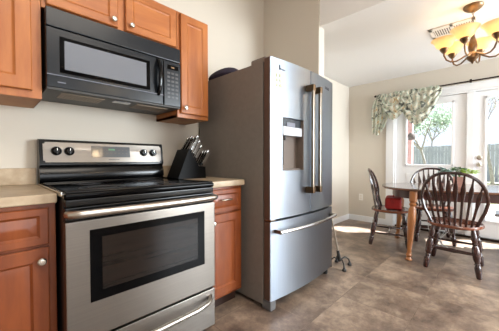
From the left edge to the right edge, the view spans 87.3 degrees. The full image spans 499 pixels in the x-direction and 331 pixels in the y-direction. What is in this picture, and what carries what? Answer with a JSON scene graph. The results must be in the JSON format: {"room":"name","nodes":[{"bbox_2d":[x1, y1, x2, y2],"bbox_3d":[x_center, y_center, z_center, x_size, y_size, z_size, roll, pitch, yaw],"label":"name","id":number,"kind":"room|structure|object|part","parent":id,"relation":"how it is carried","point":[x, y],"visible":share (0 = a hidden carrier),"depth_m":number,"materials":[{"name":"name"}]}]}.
{"room":"kitchen","nodes":[
{"label":"kitchen","id":0,"kind":"room"},
{"bbox_2d":[0,0,348,218],"bbox_3d":[-0.664,-0.489,2.279,0.120,3.000,7.080,1,2,45],"label":"wall","id":1,"kind":"structure","parent":0,"point":[235,27],"depth_m":2.23,"materials":[{"name":"beige paint"}]},
{"bbox_2d":[0,168,36,185],"bbox_3d":[-1.701,0.072,1.133,0.020,0.096,1.214,1,2,45],"label":"backsplash","id":2,"kind":"structure","parent":1,"relation":"attached to","point":[8,176],"depth_m":1.50,"materials":[{"name":"beige laminate"}]},
{"bbox_2d":[0,0,41,107],"bbox_3d":[-1.475,-0.777,1.091,0.377,0.894,0.918,1,2,45],"label":"upper cabinet","id":3,"kind":"object","parent":1,"relation":"attached to","point":[20,20],"visible":1,"depth_m":1.26,"materials":[{"name":"orange wood"}]},
{"bbox_3d":[-1.222,-0.787,1.133,0.020,0.838,0.423,1,2,45],"label":"door","id":4,"kind":"part","parent":3,"relation":"part of","materials":[{"name":"orange wood"}]},
{"bbox_2d":[40,0,176,48],"bbox_3d":[-0.885,-0.954,1.688,0.377,0.287,0.763,1,2,45],"label":"upper cabinet","id":5,"kind":"object","parent":1,"relation":"attached to","point":[152,20],"visible":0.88,"depth_m":1.62,"materials":[{"name":"orange wood"}]},
{"bbox_3d":[-0.912,-0.950,1.446,0.020,0.255,0.344,1,2,45],"label":"door","id":6,"kind":"part","parent":5,"relation":"part of","materials":[{"name":"orange wood"}]},
{"bbox_2d":[41,5,180,114],"bbox_3d":[-0.862,-0.596,1.680,0.425,0.418,0.752,1,2,45],"label":"microwave","id":7,"kind":"object","parent":5,"relation":"attached to","point":[85,62],"visible":0.98,"depth_m":1.50,"materials":[{"name":"black metal"}]},
{"bbox_3d":[-0.801,-0.552,1.530,0.030,0.299,0.622,1,2,45],"label":"door","id":8,"kind":"part","parent":7,"relation":"part of","materials":[{"name":"black"}]},
{"bbox_3d":[-0.584,-0.579,1.700,0.055,0.240,0.026,1,2,45],"label":"door handle","id":9,"kind":"part","parent":7,"relation":"part of","materials":[{"name":"black plastic"}]},
{"bbox_3d":[-0.536,-0.557,1.799,0.030,0.299,0.126,1,2,45],"label":"control panel","id":10,"kind":"part","parent":7,"relation":"part of","materials":[{"name":"black plastic"}]},
{"bbox_3d":[-0.640,-0.956,1.723,0.020,0.255,0.344,1,2,45],"label":"door","id":11,"kind":"part","parent":5,"relation":"part of","materials":[{"name":"orange wood"}]},
{"bbox_2d":[163,166,170,176],"bbox_3d":[-0.609,0.048,2.243,0.020,0.096,0.350,1,2,45],"label":"backsplash","id":12,"kind":"structure","parent":1,"relation":"attached to","point":[166,168],"depth_m":2.15,"materials":[{"name":"beige laminate"}]},
{"bbox_2d":[156,11,207,124],"bbox_3d":[-0.521,-0.728,2.062,0.377,0.754,0.270,1,2,45],"label":"upper cabinet","id":13,"kind":"object","parent":1,"relation":"attached to","point":[192,34],"visible":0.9,"depth_m":1.96,"materials":[{"name":"orange wood"}]},
{"bbox_3d":[-0.411,-0.733,1.959,0.020,0.710,0.237,1,2,45],"label":"door","id":14,"kind":"part","parent":13,"relation":"part of","materials":[{"name":"orange wood"}]},
{"bbox_2d":[333,214,348,223],"bbox_3d":[1.010,0.928,3.910,0.014,0.095,2.180,1,2,45],"label":"baseboard","id":15,"kind":"structure","parent":1,"relation":"attached to","point":[344,217],"depth_m":4.46,"materials":[{"name":"white wood"}]},
{"bbox_2d":[264,0,323,76],"bbox_3d":[0.454,-0.502,2.824,0.710,3.000,0.105,1,2,45],"label":"wall","id":16,"kind":"structure","parent":0,"point":[293,33],"depth_m":2.71,"materials":[{"name":"beige paint"}]},
{"bbox_2d":[320,0,389,27],"bbox_3d":[2.401,-1.642,0.862,4.790,0.650,0.025,1,2,45],"label":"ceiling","id":17,"kind":"structure","parent":16,"relation":"attached to","point":[331,11],"depth_m":2.39,"materials":[{"name":"white paint"}]},
{"bbox_2d":[203,219,498,330],"bbox_3d":[1.299,1.095,0.382,5.620,0.100,7.080,1,2,45],"label":"floor","id":18,"kind":"structure","parent":0,"point":[381,290],"depth_m":2.05,"materials":[{"name":"tile"}]},
{"bbox_2d":[0,203,56,330],"bbox_3d":[-1.471,0.603,0.916,0.650,0.871,1.212,1,2,45],"label":"base cabinet","id":19,"kind":"object","parent":18,"relation":"on","point":[28,280],"visible":0.88,"depth_m":1.07,"materials":[{"name":"brown wood"}]},
{"bbox_3d":[-1.013,0.260,0.965,0.020,0.155,0.435,1,2,45],"label":"drawer","id":20,"kind":"part","parent":19,"relation":"part of","materials":[{"name":"brown wood"}]},
{"bbox_3d":[-1.013,0.631,0.973,0.020,0.563,0.435,1,2,45],"label":"door","id":21,"kind":"part","parent":19,"relation":"part of","materials":[{"name":"brown wood"}]},
{"bbox_2d":[0,168,56,207],"bbox_3d":[-1.479,0.096,0.914,0.643,0.138,1.214,1,2,45],"label":"countertop","id":22,"kind":"structure","parent":19,"relation":"on","point":[18,187],"depth_m":1.23,"materials":[{"name":"beige laminate"}]},
{"bbox_3d":[-0.862,0.400,1.087,0.028,0.032,0.032,1,2,45],"label":"knob","id":23,"kind":"part","parent":19,"relation":"part of","materials":[{"name":"silver metal"}]},
{"bbox_2d":[37,139,217,330],"bbox_3d":[-0.718,0.432,1.567,0.816,1.182,0.770,1,2,45],"label":"range","id":24,"kind":"object","parent":18,"relation":"on","point":[135,244],"visible":0.98,"depth_m":1.33,"materials":[{"name":"silver metal"}]},
{"bbox_3d":[-1.152,-0.086,1.564,0.033,0.052,0.052,1,2,45],"label":"control knob","id":25,"kind":"part","parent":24,"relation":"part of","materials":[{"name":"black plastic"}]},
{"bbox_3d":[-1.106,-0.087,1.611,0.033,0.052,0.052,1,2,45],"label":"control knob","id":26,"kind":"part","parent":24,"relation":"part of","materials":[{"name":"black ceramic"}]},
{"bbox_3d":[-0.952,-0.084,1.789,0.023,0.121,0.730,1,2,45],"label":"control panel","id":27,"kind":"part","parent":24,"relation":"part of","materials":[{"name":"metal"}]},
{"bbox_2d":[38,177,213,199],"bbox_3d":[-0.731,0.115,1.572,0.692,0.035,0.768,1,2,45],"label":"cooktop","id":28,"kind":"object","parent":24,"relation":"in","point":[85,188],"depth_m":1.41,"materials":[{"name":"black glass"}]},
{"bbox_3d":[-0.494,0.486,1.349,0.048,0.517,0.762,1,2,45],"label":"oven door","id":29,"kind":"part","parent":24,"relation":"part of","materials":[{"name":"metal"}]},
{"bbox_3d":[-0.456,0.193,1.305,0.082,0.037,0.770,1,2,45],"label":"door handle","id":30,"kind":"part","parent":24,"relation":"part of","materials":[{"name":"silver metal"}]},
{"bbox_3d":[-0.780,-0.095,1.942,0.033,0.052,0.052,1,2,45],"label":"control knob","id":31,"kind":"part","parent":24,"relation":"part of","materials":[{"name":"black ceramic"}]},
{"bbox_3d":[-0.731,-0.096,1.991,0.033,0.052,0.052,1,2,45],"label":"control knob","id":32,"kind":"part","parent":24,"relation":"part of","materials":[{"name":"black plastic"}]},
{"bbox_3d":[-0.495,0.870,1.357,0.046,0.229,0.762,1,2,45],"label":"drawer","id":33,"kind":"part","parent":24,"relation":"part of","materials":[{"name":"metal"}]},
{"bbox_3d":[-0.462,0.808,1.323,0.071,0.047,0.716,1,2,45],"label":"drawer handle","id":34,"kind":"part","parent":24,"relation":"part of","materials":[{"name":"silver metal"}]},
{"bbox_2d":[213,185,240,306],"bbox_3d":[-0.376,0.579,2.024,0.656,0.871,0.343,1,2,45],"label":"base cabinet","id":35,"kind":"object","parent":18,"relation":"on","point":[228,202],"visible":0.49,"depth_m":1.84,"materials":[{"name":"brown wood"}]},
{"bbox_2d":[163,166,243,187],"bbox_3d":[-0.387,0.072,2.025,0.643,0.138,0.350,1,2,45],"label":"countertop","id":36,"kind":"structure","parent":35,"relation":"on","point":[218,182],"depth_m":1.89,"materials":[{"name":"beige laminate"}]},
{"bbox_2d":[167,149,205,178],"bbox_3d":[-0.498,-0.013,2.065,0.170,0.225,0.250,1,2,45],"label":"knife block","id":37,"kind":"object","parent":36,"relation":"on","point":[184,165],"visible":0.88,"depth_m":2.00,"materials":[{"name":"black wood"}]},
{"bbox_2d":[181,137,189,149],"bbox_3d":[-0.517,-0.172,2.119,0.089,0.126,0.025,-1,1,-40],"label":"kitchen knife","id":38,"kind":"object","parent":37,"relation":"in","point":[187,138],"visible":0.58,"depth_m":2.11,"materials":[{"name":"black metal"}]},
{"bbox_2d":[184,136,192,148],"bbox_3d":[-0.486,-0.174,2.091,0.092,0.132,0.025,-1,1,-40],"label":"kitchen knife","id":39,"kind":"object","parent":37,"relation":"in","point":[190,138],"visible":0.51,"depth_m":2.08,"materials":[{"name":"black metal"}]},
{"bbox_2d":[187,136,194,148],"bbox_3d":[-0.458,-0.171,2.060,0.089,0.126,0.025,-1,1,-40],"label":"kitchen knife","id":40,"kind":"object","parent":37,"relation":"in","point":[193,137],"visible":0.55,"depth_m":2.05,"materials":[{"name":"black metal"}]},
{"bbox_2d":[189,135,199,151],"bbox_3d":[-0.426,-0.173,2.032,0.092,0.132,0.025,-1,1,-40],"label":"kitchen knife","id":41,"kind":"object","parent":37,"relation":"in","point":[197,137],"visible":0.98,"depth_m":2.02,"materials":[{"name":"silver metal"}]},
{"bbox_2d":[192,140,201,155],"bbox_3d":[-0.412,-0.139,2.047,0.089,0.126,0.025,-1,1,-40],"label":"kitchen knife","id":42,"kind":"object","parent":37,"relation":"in","point":[199,142],"visible":0.94,"depth_m":2.04,"materials":[{"name":"silver metal"}]},
{"bbox_2d":[194,145,202,159],"bbox_3d":[-0.399,-0.104,2.062,0.085,0.119,0.025,-1,1,-40],"label":"kitchen knife","id":43,"kind":"object","parent":37,"relation":"in","point":[200,146],"visible":0.92,"depth_m":2.05,"materials":[{"name":"silver metal"}]},
{"bbox_2d":[197,150,203,162],"bbox_3d":[-0.401,-0.063,2.150,0.089,0.127,0.025,-1,1,-40],"label":"kitchen knife","id":44,"kind":"object","parent":37,"relation":"in","point":[202,152],"visible":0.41,"depth_m":2.14,"materials":[{"name":"black metal"}]},
{"bbox_2d":[198,150,206,164],"bbox_3d":[-0.377,-0.063,2.127,0.089,0.127,0.025,-1,1,-40],"label":"kitchen knife","id":45,"kind":"object","parent":37,"relation":"in","point":[204,153],"visible":0.68,"depth_m":2.12,"materials":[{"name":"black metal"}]},
{"bbox_2d":[200,150,209,164],"bbox_3d":[-0.354,-0.062,2.103,0.089,0.127,0.025,-1,1,-40],"label":"kitchen knife","id":46,"kind":"object","parent":37,"relation":"in","point":[207,151],"visible":1,"depth_m":2.10,"materials":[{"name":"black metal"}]},
{"bbox_3d":[-0.174,0.242,1.819,0.020,0.155,0.300,1,2,45],"label":"drawer","id":47,"kind":"part","parent":35,"relation":"part of","materials":[{"name":"brown wood"}]},
{"bbox_2d":[200,56,336,311],"bbox_3d":[0.197,0.113,2.367,0.940,1.786,0.896,1,2,45],"label":"refrigerator","id":48,"kind":"object","parent":18,"relation":"on","point":[268,126],"visible":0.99,"depth_m":1.97,"materials":[{"name":"silver metal"}]},
{"bbox_2d":[208,67,237,79],"bbox_3d":[-0.213,-0.790,2.291,0.350,0.107,0.244,1,2,45],"label":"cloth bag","id":49,"kind":"object","parent":48,"relation":"on","point":[224,71],"visible":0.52,"depth_m":2.18,"materials":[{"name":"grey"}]},
{"bbox_3d":[0.296,-0.188,1.956,0.086,1.122,0.456,1,2,45],"label":"door","id":50,"kind":"part","parent":48,"relation":"part of","materials":[{"name":"metal"}]},
{"bbox_3d":[0.305,-0.300,1.933,0.008,0.032,0.104,1,2,45],"label":"button panel","id":51,"kind":"part","parent":48,"relation":"part of","materials":[{"name":"grey plastic"}]},
{"bbox_3d":[0.302,-0.315,1.963,0.042,0.060,0.238,1,2,45],"label":"dispenser panel","id":52,"kind":"part","parent":48,"relation":"part of","materials":[{"name":"grey"}]},
{"bbox_2d":[283,126,301,136],"bbox_3d":[0.306,-0.252,1.961,0.053,0.064,0.238,1,2,45],"label":"control panel","id":53,"kind":"object","parent":48,"relation":"attached to","point":[288,131],"depth_m":1.94,"materials":[{"name":"grey plastic"}]},
{"bbox_3d":[0.451,0.663,2.129,0.086,0.554,0.895,1,2,45],"label":"freezer drawer","id":54,"kind":"part","parent":48,"relation":"part of","materials":[{"name":"metal"}]},
{"bbox_3d":[0.510,0.453,2.066,0.064,0.024,0.809,1,2,45],"label":"freezer handle","id":55,"kind":"part","parent":48,"relation":"part of","materials":[{"name":"silver metal"}]},
{"bbox_3d":[0.490,-0.203,2.012,0.023,0.835,0.028,1,2,45],"label":"door handle","id":56,"kind":"part","parent":48,"relation":"part of","materials":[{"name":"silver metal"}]},
{"bbox_3d":[0.563,-0.205,2.087,0.023,0.835,0.028,1,2,45],"label":"door handle","id":57,"kind":"part","parent":48,"relation":"part of","materials":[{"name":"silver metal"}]},
{"bbox_3d":[0.612,-0.194,2.277,0.086,1.122,0.432,1,2,45],"label":"door","id":58,"kind":"part","parent":48,"relation":"part of","materials":[{"name":"metal"}]},
{"bbox_2d":[330,219,351,271],"bbox_3d":[0.829,0.549,2.630,0.336,0.902,0.234,1,1,36],"label":"cane","id":59,"kind":"object","parent":18,"relation":"on","point":[338,258],"visible":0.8,"depth_m":2.58,"materials":[{"name":"grey metal"}]},
{"bbox_2d":[367,168,408,248],"bbox_3d":[1.774,0.511,3.357,0.481,0.951,0.524,1,1,29],"label":"chair","id":60,"kind":"object","parent":18,"relation":"on","point":[379,207],"visible":0.94,"depth_m":3.26,"materials":[{"name":"brown wood"}]},
{"bbox_3d":[1.554,0.779,3.282,0.117,0.419,0.060,0,1,-16],"label":"leg","id":61,"kind":"part","parent":60,"relation":"part of","materials":[{"name":"brown wood"}]},
{"bbox_3d":[1.797,0.560,3.346,0.430,0.035,0.450,1,1,29],"label":"seat","id":62,"kind":"part","parent":60,"relation":"part of","materials":[{"name":"brown wood"}]},
{"bbox_2d":[385,195,401,209],"bbox_3d":[1.850,0.454,3.361,0.182,0.174,0.320,1,1,31],"label":"bag","id":63,"kind":"object","parent":60,"relation":"on","point":[391,201],"visible":0.85,"depth_m":3.23,"materials":[{"name":"fabric"}]},
{"bbox_3d":[1.863,0.782,3.114,0.060,0.418,0.103,0,1,-17],"label":"leg","id":64,"kind":"part","parent":60,"relation":"part of","materials":[{"name":"brown wood"}]},
{"bbox_2d":[410,168,456,245],"bbox_3d":[2.437,0.508,3.478,0.524,0.951,0.481,1,1,29],"label":"chair","id":65,"kind":"object","parent":18,"relation":"on","point":[419,208],"visible":0.52,"depth_m":3.50,"materials":[{"name":"brown wood"}]},
{"bbox_3d":[2.189,0.776,3.395,0.086,0.418,0.086,1,1,29],"label":"leg","id":66,"kind":"part","parent":65,"relation":"part of","materials":[{"name":"brown wood"}]},
{"bbox_3d":[2.425,0.557,3.457,0.450,0.035,0.430,1,1,29],"label":"seat","id":67,"kind":"part","parent":65,"relation":"part of","materials":[{"name":"brown wood"}]},
{"bbox_3d":[2.667,0.772,3.536,0.117,0.419,0.060,0,1,-17],"label":"leg","id":68,"kind":"part","parent":65,"relation":"part of","materials":[{"name":"brown wood"}]},
{"bbox_3d":[2.498,0.779,3.227,0.060,0.418,0.103,0,1,-16],"label":"leg","id":69,"kind":"part","parent":65,"relation":"part of","materials":[{"name":"brown wood"}]},
{"bbox_2d":[428,224,448,247],"bbox_3d":[2.293,0.821,3.185,0.226,0.332,0.226,1,2,45],"label":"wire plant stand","id":70,"kind":"object","parent":18,"relation":"on","point":[428,224],"visible":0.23,"depth_m":3.17,"materials":[{"name":"white"}]},
{"bbox_2d":[382,183,498,260],"bbox_3d":[2.451,0.619,2.897,1.760,0.752,1.000,0,1,23],"label":"dining table","id":71,"kind":"object","parent":18,"relation":"on","point":[412,191],"visible":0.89,"depth_m":2.75,"materials":[{"name":"brown wood"}]},
{"bbox_3d":[2.020,0.620,3.510,0.080,0.727,0.144,0,1,-16],"label":"leg","id":72,"kind":"part","parent":71,"relation":"part of","materials":[{"name":"brown wood"}]},
{"bbox_3d":[1.713,0.635,2.769,0.144,0.727,0.079,-1,1,-29],"label":"leg","id":73,"kind":"part","parent":71,"relation":"part of","materials":[{"name":"brown wood"}]},
{"bbox_2d":[439,167,479,186],"bbox_3d":[2.371,0.126,2.982,0.393,0.230,0.194,1,2,45],"label":"potted plant","id":74,"kind":"object","parent":71,"relation":"on","point":[459,179],"visible":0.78,"depth_m":2.94,"materials":[{"name":"green plant"}]},
{"bbox_3d":[2.382,0.185,2.972,0.100,0.112,0.100,1,2,45],"label":"planter","id":75,"kind":"part","parent":74,"relation":"part of","materials":[{"name":"orange ceramic"}]},
{"bbox_2d":[420,172,489,279],"bbox_3d":[2.008,0.527,2.568,0.524,0.951,0.481,1,2,44],"label":"chair","id":76,"kind":"object","parent":18,"relation":"on","point":[431,247],"visible":1,"depth_m":2.44,"materials":[{"name":"brown wood"}]},
{"bbox_3d":[1.774,0.793,2.582,0.117,0.419,0.060,0,1,-2],"label":"leg","id":77,"kind":"part","parent":76,"relation":"part of","materials":[{"name":"brown wood"}]},
{"bbox_3d":[2.016,0.787,2.838,0.060,0.418,0.103,0,1,-1],"label":"leg","id":78,"kind":"part","parent":76,"relation":"part of","materials":[{"name":"brown wood"}]},
{"bbox_3d":[2.026,0.575,2.588,0.450,0.035,0.430,1,2,44],"label":"seat","id":79,"kind":"part","parent":76,"relation":"part of","materials":[{"name":"brown wood"}]},
{"bbox_3d":[2.029,0.797,2.340,0.060,0.419,0.117,0,1,-1],"label":"leg","id":80,"kind":"part","parent":76,"relation":"part of","materials":[{"name":"brown wood"}]},
{"bbox_3d":[2.272,0.792,2.595,0.103,0.418,0.060,0,1,-2],"label":"leg","id":81,"kind":"part","parent":76,"relation":"part of","materials":[{"name":"brown wood"}]},
{"bbox_2d":[322,0,498,86],"bbox_3d":[2.989,-1.390,1.970,5.500,0.100,2.370,1,2,45],"label":"ceiling","id":82,"kind":"structure","parent":0,"point":[391,39],"depth_m":2.83,"materials":[{"name":"white paint"}]},
{"bbox_2d":[428,16,476,39],"bbox_3d":[2.004,-1.345,2.581,0.360,0.008,0.280,1,2,45],"label":"ceiling vent","id":83,"kind":"object","parent":82,"relation":"in","point":[444,30],"visible":0.64,"depth_m":2.57,"materials":[{"name":"white metal"}]},
{"bbox_2d":[431,1,498,65],"bbox_3d":[1.881,-1.099,2.203,0.568,0.484,0.586,1,2,45],"label":"chandelier","id":84,"kind":"object","parent":82,"relation":"hanging from","point":[446,44],"visible":1,"depth_m":2.18,"materials":[{"name":"yellow glass"}]},
{"bbox_3d":[1.700,-1.060,2.286,0.196,0.076,0.196,1,2,45],"label":"lamp shade","id":85,"kind":"part","parent":84,"relation":"part of","materials":[{"name":"yellow glass"}]},
{"bbox_3d":[1.776,-0.943,2.254,0.178,0.101,0.013,0,1,25],"label":"arm","id":86,"kind":"part","parent":84,"relation":"part of","materials":[{"name":"gold metal"}]},
{"bbox_3d":[1.862,-1.062,2.401,0.196,0.076,0.196,1,2,45],"label":"lamp shade","id":87,"kind":"part","parent":84,"relation":"part of","materials":[{"name":"yellow glass"}]},
{"bbox_3d":[1.870,-0.944,2.321,0.013,0.101,0.178,0,1,-5],"label":"arm","id":88,"kind":"part","parent":84,"relation":"part of","materials":[{"name":"gold metal"}]},
{"bbox_3d":[1.719,-1.056,2.089,0.196,0.076,0.196,1,2,45],"label":"lamp shade","id":89,"kind":"part","parent":84,"relation":"part of","materials":[{"name":"yellow glass"}]},
{"bbox_3d":[1.787,-0.940,2.139,0.178,0.101,0.013,-1,1,-35],"label":"arm","id":90,"kind":"part","parent":84,"relation":"part of","materials":[{"name":"gold metal"}]},
{"bbox_3d":[2.042,-1.061,2.319,0.196,0.076,0.196,1,2,45],"label":"lamp shade","id":91,"kind":"part","parent":84,"relation":"part of","materials":[{"name":"yellow glass"}]},
{"bbox_3d":[1.892,-0.939,2.091,0.013,0.101,0.178,0,1,-5],"label":"arm","id":92,"kind":"part","parent":84,"relation":"part of","materials":[{"name":"gold metal"}]},
{"bbox_3d":[1.986,-0.941,2.158,0.178,0.101,0.013,0,1,25],"label":"arm","id":93,"kind":"part","parent":84,"relation":"part of","materials":[{"name":"gold metal"}]},
{"bbox_3d":[1.900,-1.054,2.007,0.196,0.076,0.196,1,2,45],"label":"lamp shade","id":94,"kind":"part","parent":84,"relation":"part of","materials":[{"name":"yellow glass"}]},
{"bbox_2d":[348,57,498,218],"bbox_3d":[3.779,-0.507,2.789,5.500,3.000,0.120,1,2,45],"label":"wall","id":95,"kind":"structure","parent":0,"point":[367,150],"depth_m":4.40,"materials":[{"name":"beige paint"}]},
{"bbox_2d":[349,214,384,224],"bbox_3d":[3.699,0.945,2.804,5.399,0.095,0.014,1,2,45],"label":"baseboard","id":96,"kind":"structure","parent":95,"relation":"attached to","point":[351,216],"depth_m":4.49,"materials":[{"name":"white wood"}]},
{"bbox_2d":[395,93,466,234],"bbox_3d":[2.657,-0.022,3.885,0.863,1.930,0.057,1,2,45],"label":"door","id":97,"kind":"structure","parent":95,"relation":"in","point":[404,171],"depth_m":3.74,"materials":[{"name":"white paint"}]},
{"bbox_2d":[374,76,498,97],"bbox_3d":[2.968,-1.116,3.416,2.540,0.075,0.104,1,2,45],"label":"curtain rod","id":98,"kind":"object","parent":95,"relation":"attached to","point":[470,80],"visible":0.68,"depth_m":3.47,"materials":[{"name":"brown metal"}]},
{"bbox_2d":[371,85,442,135],"bbox_3d":[2.326,-0.813,3.944,0.942,0.680,0.153,1,2,45],"label":"valance","id":99,"kind":"object","parent":98,"relation":"hanging from","point":[416,104],"visible":1,"depth_m":3.92,"materials":[{"name":"fabric"}]},
{"bbox_3d":[2.946,-1.108,3.393,2.450,0.018,0.019,1,2,45],"label":"rod","id":100,"kind":"part","parent":98,"relation":"part of","materials":[{"name":"brown metal"}]},
{"bbox_2d":[385,78,498,225],"bbox_3d":[2.984,-0.061,3.558,2.120,2.080,0.154,1,2,45],"label":"trim","id":101,"kind":"structure","parent":95,"relation":"attached to","point":[390,219],"depth_m":4.16,"materials":[{"name":"white"}]},
{"bbox_2d":[395,224,498,242],"bbox_3d":[2.992,0.964,3.588,1.785,0.027,0.130,1,2,45],"label":"trim","id":102,"kind":"structure","parent":95,"relation":"attached to","point":[422,229],"depth_m":3.56,"materials":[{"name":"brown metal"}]},
{"bbox_2d":[465,92,474,235],"bbox_3d":[2.995,-0.017,3.554,0.078,1.933,0.085,1,2,45],"label":"trim","id":103,"kind":"structure","parent":95,"relation":"attached to","point":[470,95],"depth_m":3.52,"materials":[{"name":"white paint"}]},
{"bbox_2d":[473,89,498,239],"bbox_3d":[3.303,-0.010,3.213,0.836,1.930,0.110,1,2,45],"label":"door","id":104,"kind":"structure","parent":95,"relation":"in","point":[491,230],"depth_m":3.45,"materials":[{"name":"white paint"}]},
{"label":"outside","id":105,"kind":"structure","parent":0,"visible":0},
{"bbox_2d":[486,169,498,206],"bbox_3d":[26.199,0.649,22.398,70.000,0.070,51.800,1,2,45],"label":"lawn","id":106,"kind":"structure","parent":105,"point":[487,183],"depth_m":11.74,"materials":[{"name":"green plant"}]},
{"bbox_2d":[413,105,446,163],"bbox_3d":[6.082,-1.361,10.488,2.974,4.508,2.777,1,1,33],"label":"tree","id":107,"kind":"object","parent":106,"relation":"on","point":[417,127],"visible":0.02,"depth_m":10.39,"materials":[{"name":"green plant"}]},
{"bbox_2d":[419,103,451,145],"bbox_3d":[13.090,-2.414,19.468,4.196,6.223,4.392,1,2,45],"label":"tree","id":108,"kind":"object","parent":106,"relation":"on","point":[445,115],"visible":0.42,"depth_m":18.77,"materials":[{"name":"green plant"}]},
{"bbox_2d":[413,144,498,181],"bbox_3d":[10.499,-0.129,13.579,0.152,1.890,18.112,-1,2,-41],"label":"wooden fence","id":109,"kind":"object","parent":106,"relation":"on","point":[444,152],"visible":0.1,"depth_m":13.79,"materials":[{"name":"grey wood"}]},
{"bbox_2d":[446,97,498,184],"bbox_3d":[9.897,-1.868,11.681,1.961,5.460,3.690,1,1,30],"label":"tree","id":110,"kind":"object","parent":106,"relation":"on","point":[492,182],"visible":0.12,"depth_m":11.30,"materials":[{"name":"green plant"}]},
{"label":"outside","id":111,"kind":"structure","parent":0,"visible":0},
{"bbox_2d":[486,206,498,221],"bbox_3d":[4.237,1.027,5.066,15.000,0.080,3.720,1,2,45],"label":"patio","id":112,"kind":"structure","parent":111,"point":[490,216],"depth_m":5.25,"materials":[{"name":"concrete"}]},
{"bbox_2d":[407,120,413,163],"bbox_3d":[3.145,-0.333,5.157,0.180,2.640,0.180,1,2,45],"label":"porch post","id":113,"kind":"object","parent":112,"relation":"on","point":[409,142],"visible":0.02,"depth_m":5.10,"materials":[{"name":"white wood"}]},
{"bbox_2d":[407,123,414,139],"bbox_3d":[3.042,-0.967,4.873,0.135,1.000,0.390,1,2,45],"label":"bird feeder","id":114,"kind":"object","parent":113,"relation":"hanging from","point":[411,136],"visible":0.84,"depth_m":4.77,"materials":[{"name":"grey wood"}]}
]}

